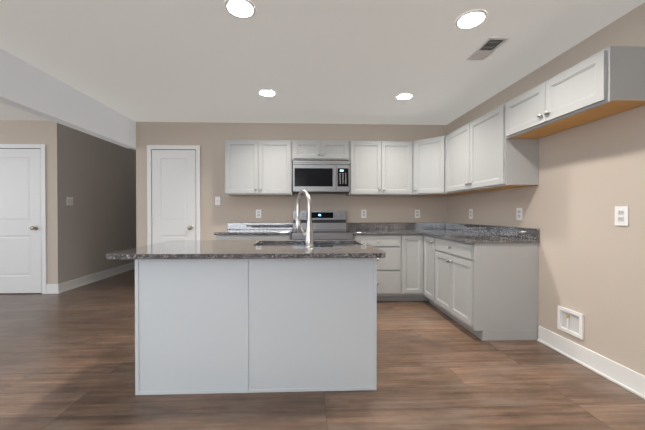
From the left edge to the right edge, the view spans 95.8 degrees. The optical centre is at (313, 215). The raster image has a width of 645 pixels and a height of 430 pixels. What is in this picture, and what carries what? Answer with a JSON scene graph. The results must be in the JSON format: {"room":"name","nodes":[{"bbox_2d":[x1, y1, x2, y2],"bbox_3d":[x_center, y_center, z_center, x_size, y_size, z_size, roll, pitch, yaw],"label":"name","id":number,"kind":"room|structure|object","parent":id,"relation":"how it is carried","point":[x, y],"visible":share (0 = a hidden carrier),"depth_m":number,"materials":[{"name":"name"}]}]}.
{"room":"kitchen","nodes":[
{"label":"kitchen","id":0,"kind":"room"},
{"bbox_2d":[0,48,135,147],"bbox_3d":[-2.478,-1.117,0.651,0.120,0.380,7.000,0,0,-2],"label":"header beam","id":1,"kind":"structure","parent":0,"point":[26,86],"depth_m":2.84,"materials":[{"name":"white paint"}]},
{"bbox_2d":[48,121,135,283],"bbox_3d":[-3.768,-0.132,6.418,0.120,2.440,4.600,0,0,-2],"label":"wall","id":2,"kind":"structure","parent":0,"point":[94,224],"depth_m":4.69,"materials":[{"name":"paint"}]},
{"bbox_2d":[67,197,72,204],"bbox_3d":[-3.630,-0.211,4.336,0.010,0.122,0.118,0,0,-2],"label":"light switch","id":3,"kind":"object","parent":2,"relation":"attached to","point":[69,200],"visible":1,"depth_m":4.33,"materials":[{"name":"white plastic"}]},
{"bbox_2d":[54,262,134,293],"bbox_3d":[-3.710,1.020,6.422,0.056,0.135,4.614,0,0,-2],"label":"baseboard","id":4,"kind":"structure","parent":2,"relation":"attached to","point":[69,285],"depth_m":4.74,"materials":[{"name":"white wood"}]},
{"bbox_2d":[0,120,445,283],"bbox_3d":[-2.473,-0.115,4.221,9.100,2.440,0.120,0,0,-2],"label":"wall","id":5,"kind":"structure","parent":0,"point":[208,138],"depth_m":4.21,"materials":[{"name":"beige paint"}]},
{"bbox_2d":[0,144,46,293],"bbox_3d":[-4.243,0.053,4.058,0.931,2.106,0.084,0,0,-2],"label":"hall door","id":6,"kind":"structure","parent":5,"relation":"in","point":[23,249],"depth_m":4.09,"materials":[{"name":"white wood"}]},
{"bbox_2d":[147,145,200,244],"bbox_3d":[-2.001,0.053,4.134,0.745,2.106,0.084,0,0,-2],"label":"pantry door","id":7,"kind":"structure","parent":5,"relation":"in","point":[173,196],"depth_m":4.16,"materials":[{"name":"white wood"}]},
{"bbox_2d":[215,197,219,204],"bbox_3d":[-1.386,-0.210,4.189,0.075,0.122,0.013,0,0,-2],"label":"light switch","id":8,"kind":"object","parent":5,"relation":"attached to","point":[217,200],"visible":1,"depth_m":4.19,"materials":[{"name":"white plastic"}]},
{"bbox_2d":[256,210,260,217],"bbox_3d":[-0.801,-0.025,4.212,0.075,0.122,0.009,0,0,-2],"label":"electrical outlet","id":9,"kind":"object","parent":5,"relation":"attached to","point":[258,213],"visible":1,"depth_m":4.21,"materials":[{"name":"white plastic"}]},
{"bbox_2d":[224,139,292,195],"bbox_3d":[-0.750,-0.649,4.040,0.905,0.739,0.345,0,0,-2],"label":"upper cabinet","id":10,"kind":"object","parent":5,"relation":"attached to","point":[258,167],"visible":1,"depth_m":3.90,"materials":[{"name":"grey paint"}]},
{"bbox_2d":[292,140,348,160],"bbox_3d":[0.088,-0.885,4.066,0.772,0.267,0.345,0,0,-2],"label":"upper cabinet","id":11,"kind":"object","parent":5,"relation":"attached to","point":[320,150],"visible":0.96,"depth_m":3.93,"materials":[{"name":"grey paint"}]},
{"bbox_2d":[293,160,349,193],"bbox_3d":[0.090,-0.515,4.022,0.746,0.416,0.437,0,0,-2],"label":"microwave","id":12,"kind":"object","parent":11,"relation":"attached to","point":[321,177],"visible":0.98,"depth_m":3.83,"materials":[{"name":"silver metal"}]},
{"bbox_2d":[361,210,365,217],"bbox_3d":[0.730,-0.025,4.264,0.075,0.122,0.009,0,0,-2],"label":"electrical outlet","id":13,"kind":"object","parent":5,"relation":"attached to","point":[363,213],"visible":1,"depth_m":4.26,"materials":[{"name":"white plastic"}]},
{"bbox_2d":[346,140,412,195],"bbox_3d":[0.912,-0.649,4.096,0.877,0.739,0.345,0,0,-2],"label":"upper cabinet","id":14,"kind":"object","parent":5,"relation":"attached to","point":[381,168],"visible":0.96,"depth_m":3.96,"materials":[{"name":"grey paint"}]},
{"bbox_2d":[415,210,419,217],"bbox_3d":[1.523,-0.025,4.291,0.075,0.122,0.009,0,0,-2],"label":"electrical outlet","id":15,"kind":"object","parent":5,"relation":"attached to","point":[417,213],"visible":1,"depth_m":4.29,"materials":[{"name":"white plastic"}]},
{"bbox_2d":[408,135,466,195],"bbox_3d":[1.658,-0.649,3.991,0.612,0.739,0.607,0,0,-2],"label":"upper cabinet","id":16,"kind":"object","parent":5,"relation":"attached to","point":[429,166],"visible":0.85,"depth_m":3.82,"materials":[{"name":"grey paint"}]},
{"bbox_2d":[0,269,644,429],"bbox_3d":[-2.490,1.165,2.970,9.220,0.100,11.840,0,0,-2],"label":"floor","id":17,"kind":"structure","parent":0,"point":[67,360],"depth_m":1.90,"materials":[{"name":"wood"}]},
{"bbox_2d":[216,234,291,239],"bbox_3d":[-0.763,0.673,3.907,0.925,0.870,0.630,0,0,-2],"label":"base cabinet","id":18,"kind":"object","parent":17,"relation":"on","point":[253,237],"visible":0.02,"depth_m":3.62,"materials":[{"name":"grey paint"}]},
{"bbox_2d":[214,223,292,234],"bbox_3d":[-0.770,0.172,3.908,0.947,0.130,0.622,0,0,-2],"label":"countertop","id":19,"kind":"structure","parent":18,"relation":"on","point":[233,228],"depth_m":4.19,"materials":[{"name":"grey stone"}]},
{"bbox_2d":[135,260,376,394],"bbox_3d":[-0.370,0.685,2.214,1.520,0.870,0.744,0,0,-2],"label":"kitchen island","id":20,"kind":"object","parent":17,"relation":"on","point":[235,316],"depth_m":1.85,"materials":[{"name":"paint"}]},
{"bbox_2d":[106,240,385,259],"bbox_3d":[-0.405,0.236,2.141,1.664,0.030,0.872,0,0,-2],"label":"island countertop","id":21,"kind":"structure","parent":20,"relation":"on","point":[174,249],"depth_m":1.85,"materials":[{"name":"grey stone"}]},
{"bbox_2d":[295,190,313,246],"bbox_3d":[-0.072,0.015,2.138,0.138,0.409,0.237,0,0,-2],"label":"faucet","id":22,"kind":"object","parent":21,"relation":"on","point":[308,233],"visible":1,"depth_m":2.05,"materials":[{"name":"grey metal"}]},
{"bbox_2d":[292,211,352,239],"bbox_3d":[0.094,0.520,3.905,0.764,1.175,0.688,0,0,-2],"label":"range","id":23,"kind":"object","parent":17,"relation":"on","point":[328,225],"visible":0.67,"depth_m":4.16,"materials":[{"name":"silver metal"}]},
{"bbox_2d":[352,234,403,300],"bbox_3d":[0.789,0.672,3.974,0.603,0.870,0.602,0,0,-2],"label":"base cabinet","id":24,"kind":"object","parent":17,"relation":"on","point":[400,271],"depth_m":3.68,"materials":[{"name":"grey paint"}]},
{"bbox_2d":[404,234,423,300],"bbox_3d":[1.233,0.672,3.989,0.285,0.870,0.602,0,0,-2],"label":"base cabinet","id":25,"kind":"object","parent":17,"relation":"on","point":[413,243],"depth_m":3.69,"materials":[{"name":"grey paint"}]},
{"bbox_2d":[346,222,420,234],"bbox_3d":[0.909,0.171,3.963,0.855,0.130,0.626,0,0,-2],"label":"countertop","id":26,"kind":"structure","parent":25,"relation":"on","point":[398,227],"depth_m":4.24,"materials":[{"name":"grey stone"}]},
{"bbox_2d":[423,235,537,340],"bbox_3d":[1.678,0.678,3.163,0.630,0.870,1.121,0,0,-2],"label":"base cabinet","id":27,"kind":"object","parent":17,"relation":"on","point":[485,291],"visible":0.94,"depth_m":2.61,"materials":[{"name":"grey paint"}]},
{"bbox_2d":[411,222,539,242],"bbox_3d":[1.669,0.175,3.443,0.629,0.130,1.715,0,0,-2],"label":"countertop","id":28,"kind":"structure","parent":27,"relation":"on","point":[471,233],"depth_m":3.09,"materials":[{"name":"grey stone"}]},
{"bbox_2d":[0,0,644,149],"bbox_3d":[-2.490,-1.375,2.950,9.220,0.100,11.840,0,0,-2],"label":"ceiling","id":29,"kind":"structure","parent":0,"point":[329,61],"depth_m":2.36,"materials":[{"name":"grey paint"}]},
{"bbox_2d":[225,0,255,18],"bbox_3d":[-0.467,-1.313,1.848,0.192,0.005,0.192,0,0,-2],"label":"recessed light","id":30,"kind":"object","parent":29,"relation":"in","point":[243,9],"visible":1,"depth_m":1.84,"materials":[{"name":"white plastic"}]},
{"bbox_2d":[258,89,275,96],"bbox_3d":[-0.506,-1.323,3.153,0.192,0.005,0.192,0,0,-2],"label":"recessed light","id":31,"kind":"object","parent":29,"relation":"in","point":[267,92],"visible":1,"depth_m":3.13,"materials":[{"name":"white plastic"}]},
{"bbox_2d":[396,93,413,99],"bbox_3d":[1.009,-1.324,3.249,0.192,0.005,0.192,0,0,-2],"label":"recessed light","id":32,"kind":"object","parent":29,"relation":"in","point":[404,96],"visible":1,"depth_m":3.24,"materials":[{"name":"white plastic"}]},
{"bbox_2d":[455,10,486,28],"bbox_3d":[1.056,-1.314,1.960,0.192,0.005,0.192,0,0,-2],"label":"recessed light","id":33,"kind":"object","parent":29,"relation":"in","point":[471,19],"visible":1,"depth_m":1.95,"materials":[{"name":"white plastic"}]},
{"bbox_2d":[466,37,508,59],"bbox_3d":[1.364,-1.315,2.306,0.150,0.009,0.310,0,0,-2],"label":"ceiling vent","id":34,"kind":"object","parent":29,"relation":"in","point":[486,48],"visible":1,"depth_m":2.29,"materials":[{"name":"white plastic"}]},
{"bbox_2d":[446,2,644,375],"bbox_3d":[2.138,-0.087,0.756,0.120,2.440,7.120,0,0,-2],"label":"wall","id":35,"kind":"structure","parent":0,"point":[591,254],"depth_m":2.15,"materials":[{"name":"beige paint"}]},
{"bbox_2d":[469,209,472,218],"bbox_3d":[1.972,-0.021,3.663,0.009,0.122,0.075,0,0,-2],"label":"electrical outlet","id":36,"kind":"object","parent":35,"relation":"attached to","point":[470,213],"visible":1,"depth_m":3.65,"materials":[{"name":"white plastic"}]},
{"bbox_2d":[446,102,538,193],"bbox_3d":[1.821,-0.642,3.146,0.345,0.739,1.087,0,0,-2],"label":"upper cabinet","id":37,"kind":"object","parent":35,"relation":"attached to","point":[483,153],"visible":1,"depth_m":2.83,"materials":[{"name":"grey paint"}]},
{"bbox_2d":[516,208,522,219],"bbox_3d":[2.001,-0.014,2.838,0.009,0.122,0.075,0,0,-2],"label":"electrical outlet","id":38,"kind":"object","parent":35,"relation":"attached to","point":[519,213],"visible":1,"depth_m":2.83,"materials":[{"name":"white plastic"}]},
{"bbox_2d":[557,306,583,339],"bbox_3d":[2.016,0.837,2.292,0.020,0.189,0.214,0,0,-2],"label":"outlet box","id":39,"kind":"object","parent":35,"relation":"attached to","point":[569,321],"visible":0.98,"depth_m":2.29,"materials":[{"name":"white plastic"}]},
{"bbox_2d":[505,46,644,138],"bbox_3d":[1.854,-0.841,2.161,0.345,0.326,0.880,0,0,-2],"label":"upper cabinet","id":40,"kind":"object","parent":35,"relation":"attached to","point":[607,81],"visible":1,"depth_m":1.91,"materials":[{"name":"grey paint"}]},
{"bbox_2d":[537,326,644,398],"bbox_3d":[2.092,1.071,-0.037,0.026,0.135,5.280,0,0,-2],"label":"baseboard","id":41,"kind":"structure","parent":35,"relation":"attached to","point":[628,379],"depth_m":2.08,"materials":[{"name":"white wood"}]},
{"bbox_2d":[615,206,628,225],"bbox_3d":[2.032,0.003,1.926,0.009,0.128,0.080,0,0,-2],"label":"electrical outlet","id":42,"kind":"object","parent":35,"relation":"attached to","point":[621,215],"visible":1,"depth_m":1.92,"materials":[{"name":"white plastic"}]}
]}

